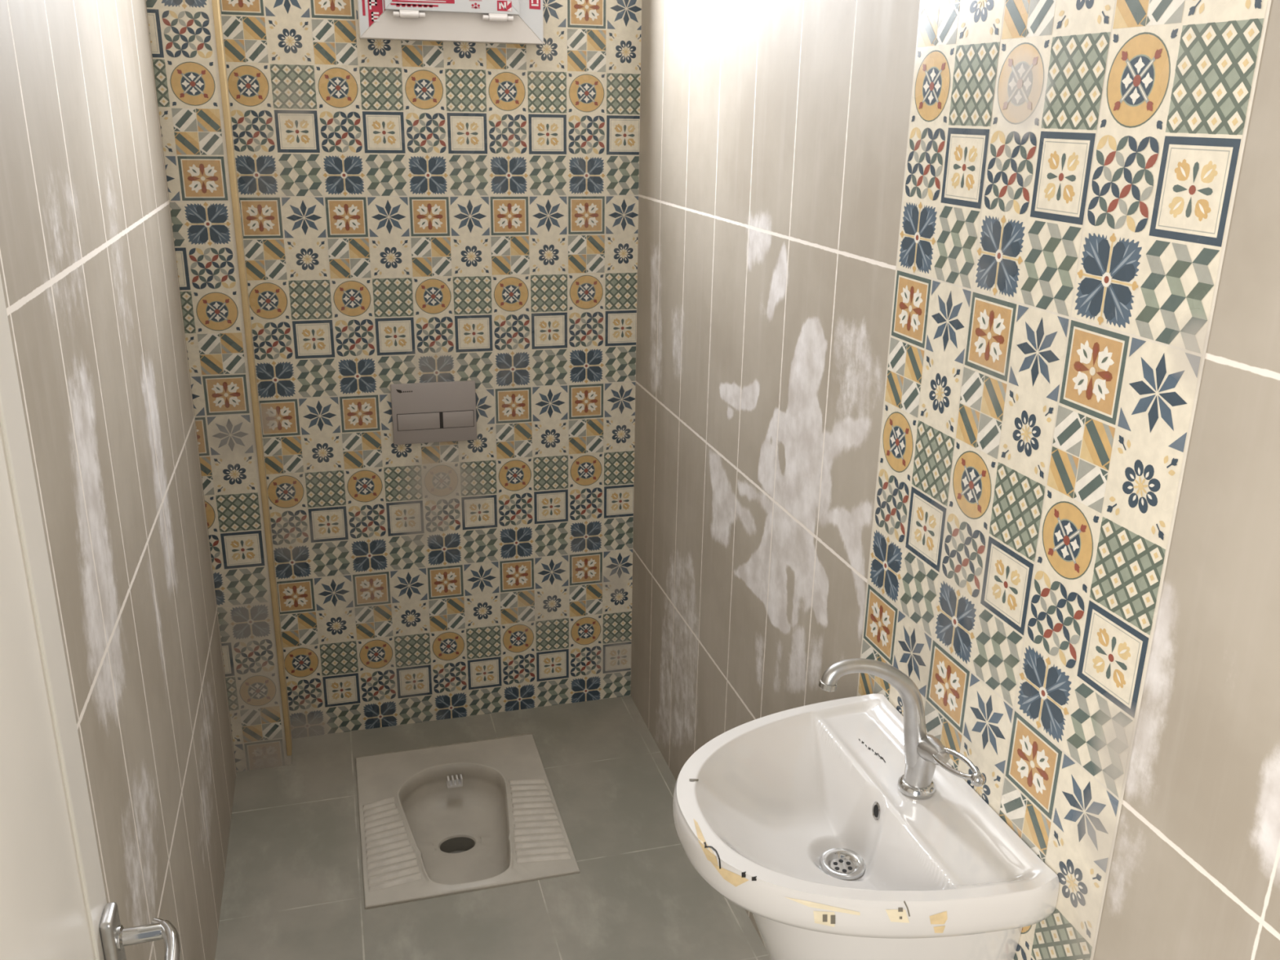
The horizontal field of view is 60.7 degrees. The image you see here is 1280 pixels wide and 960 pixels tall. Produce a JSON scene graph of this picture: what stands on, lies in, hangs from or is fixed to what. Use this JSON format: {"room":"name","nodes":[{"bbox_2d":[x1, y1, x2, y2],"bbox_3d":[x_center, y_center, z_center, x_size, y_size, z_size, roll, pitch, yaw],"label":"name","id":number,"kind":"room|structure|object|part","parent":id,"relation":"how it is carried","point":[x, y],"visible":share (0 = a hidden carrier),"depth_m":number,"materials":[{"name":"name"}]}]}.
{"room":"toilet room","nodes":[
{"label":"toilet room","id":0,"kind":"room"},
{"bbox_2d":[0,0,236,959],"bbox_3d":[-0.728,-0.051,1.411,0.001,2.605,2.700,-4,19,-15],"label":"wall","id":1,"kind":"structure","parent":0,"point":[89,272],"depth_m":1.67,"materials":[{"name":"beige tile"}]},
{"bbox_2d":[0,274,180,959],"bbox_3d":[-0.426,0.442,0.738,0.114,2.057,0.803,-4,19,-15],"label":"door","id":2,"kind":"structure","parent":1,"relation":"in","point":[54,905],"depth_m":0.94,"materials":[{"name":"white"}]},
{"bbox_3d":[-0.544,0.549,1.151,0.012,0.230,0.038,-4,19,-15],"label":"handle plate","id":3,"kind":"part","parent":2,"relation":"part of","materials":[{"name":"silver metal"}]},
{"bbox_3d":[-0.472,0.487,1.091,0.028,0.024,0.144,-7,20,-23],"label":"handle lever","id":4,"kind":"part","parent":2,"relation":"part of","materials":[{"name":"silver metal"}]},
{"bbox_2d":[146,0,292,772],"bbox_3d":[-1.009,-0.458,2.597,0.140,2.605,0.134,-4,19,-15],"label":"wall","id":5,"kind":"structure","parent":0,"point":[182,32],"depth_m":2.59,"materials":[{"name":"tile"}]},
{"bbox_2d":[211,0,292,755],"bbox_3d":[-0.932,-0.473,2.567,0.012,2.555,0.054,-4,19,-15],"label":"trim","id":6,"kind":"structure","parent":5,"relation":"attached to","point":[215,3],"depth_m":2.61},
{"bbox_2d":[220,0,641,738],"bbox_3d":[-0.551,-0.515,2.787,1.130,2.605,0.001,-4,19,-15],"label":"wall","id":7,"kind":"structure","parent":0,"point":[412,211],"depth_m":2.86,"materials":[{"name":"tile"}]},
{"bbox_2d":[390,380,476,444],"bbox_3d":[-0.544,-0.179,2.898,0.220,0.163,0.013,-4,19,-15],"label":"flush plate","id":8,"kind":"object","parent":7,"relation":"attached to","point":[446,411],"visible":1,"depth_m":2.89,"materials":[{"name":"grey plastic"}]},
{"bbox_2d":[356,0,543,44],"bbox_3d":[-0.447,-1.308,2.540,0.432,0.540,0.111,-4,19,-15],"label":"window","id":9,"kind":"structure","parent":7,"relation":"in","point":[477,21],"depth_m":2.57,"materials":[{"name":"white plastic"}]},
{"bbox_2d":[361,0,385,26],"bbox_3d":[-0.610,-1.246,2.468,0.052,0.417,0.001,-4,19,-15],"label":"print","id":10,"kind":"object","parent":9,"relation":"attached to","point":[379,8],"depth_m":2.52},
{"bbox_2d":[390,3,438,7],"bbox_3d":[-0.521,-1.097,2.530,0.108,0.007,0.001,-4,19,-15],"label":"print","id":11,"kind":"object","parent":9,"relation":"attached to","point":[397,4],"depth_m":2.53},
{"bbox_2d":[391,0,454,3],"bbox_3d":[-0.501,-1.122,2.527,0.143,0.036,0.001,-4,19,-15],"label":"print","id":12,"kind":"object","parent":9,"relation":"attached to","point":[403,1],"depth_m":2.54},
{"bbox_3d":[-0.444,-1.306,2.530,0.313,0.418,0.090,-4,19,-15],"label":"sash","id":13,"kind":"part","parent":9,"relation":"part of","materials":[{"name":"white plastic"}]},
{"bbox_2d":[469,0,481,8],"bbox_3d":[-0.385,-1.115,2.564,0.030,0.019,0.001,-4,19,-15],"label":"print","id":14,"kind":"object","parent":9,"relation":"attached to","point":[475,3],"depth_m":2.56},
{"bbox_2d":[497,0,511,11],"bbox_3d":[-0.320,-1.119,2.582,0.035,0.022,0.001,-4,19,-15],"label":"print","id":15,"kind":"object","parent":9,"relation":"attached to","point":[509,6],"depth_m":2.58},
{"bbox_2d":[528,0,540,9],"bbox_3d":[-0.251,-1.165,2.603,0.027,0.084,0.001,-4,19,-15],"label":"print","id":16,"kind":"object","parent":9,"relation":"attached to","point":[535,2],"depth_m":2.61},
{"bbox_2d":[214,695,770,959],"bbox_3d":[0.169,1.478,0.941,2.800,0.001,5.000,-4,19,-15],"label":"floor","id":17,"kind":"structure","parent":0,"point":[293,889],"depth_m":2.56,"materials":[{"name":"tile"}]},
{"bbox_2d":[355,733,579,909],"bbox_3d":[-0.462,0.906,2.808,0.491,0.161,0.622,-4,19,-15],"label":"toilet","id":18,"kind":"object","parent":17,"relation":"in","point":[460,817],"visible":0.98,"depth_m":2.81,"materials":[{"name":"ceramic"}]},
{"bbox_2d":[446,773,462,788],"bbox_3d":[-0.498,0.810,2.941,0.042,0.026,0.026,-4,19,-15],"label":"outlet","id":19,"kind":"object","parent":18,"relation":"attached to","point":[456,780],"depth_m":2.93,"materials":[{"name":"white ceramic"}]},
{"bbox_2d":[630,0,1279,959],"bbox_3d":[0.359,-0.132,1.707,0.001,2.605,2.700,-4,19,-15],"label":"wall","id":20,"kind":"structure","parent":0,"point":[957,331],"depth_m":1.37,"materials":[{"name":"beige tile"}]},
{"bbox_2d":[672,693,1058,959],"bbox_3d":[0.247,0.641,1.549,0.407,0.459,0.476,-4,19,-15],"label":"washbasin","id":21,"kind":"object","parent":20,"relation":"attached to","point":[800,818],"visible":0.98,"depth_m":1.45,"materials":[{"name":"white ceramic"}]},
{"bbox_2d":[818,657,985,799],"bbox_3d":[0.334,0.347,1.408,0.185,0.214,0.163,-4,19,-15],"label":"tap","id":22,"kind":"object","parent":21,"relation":"on","point":[923,752],"visible":1,"depth_m":1.45,"materials":[{"name":"silver metal"}]},
{"bbox_3d":[0.314,0.310,1.450,0.169,0.172,0.033,-4,19,-15],"label":"spout","id":23,"kind":"part","parent":22,"relation":"part of","materials":[{"name":"silver metal"}]},
{"bbox_3d":[0.409,0.366,1.399,0.033,0.029,0.093,-4,19,-15],"label":"lever","id":24,"kind":"part","parent":22,"relation":"part of","materials":[{"name":"silver metal"}]}
]}

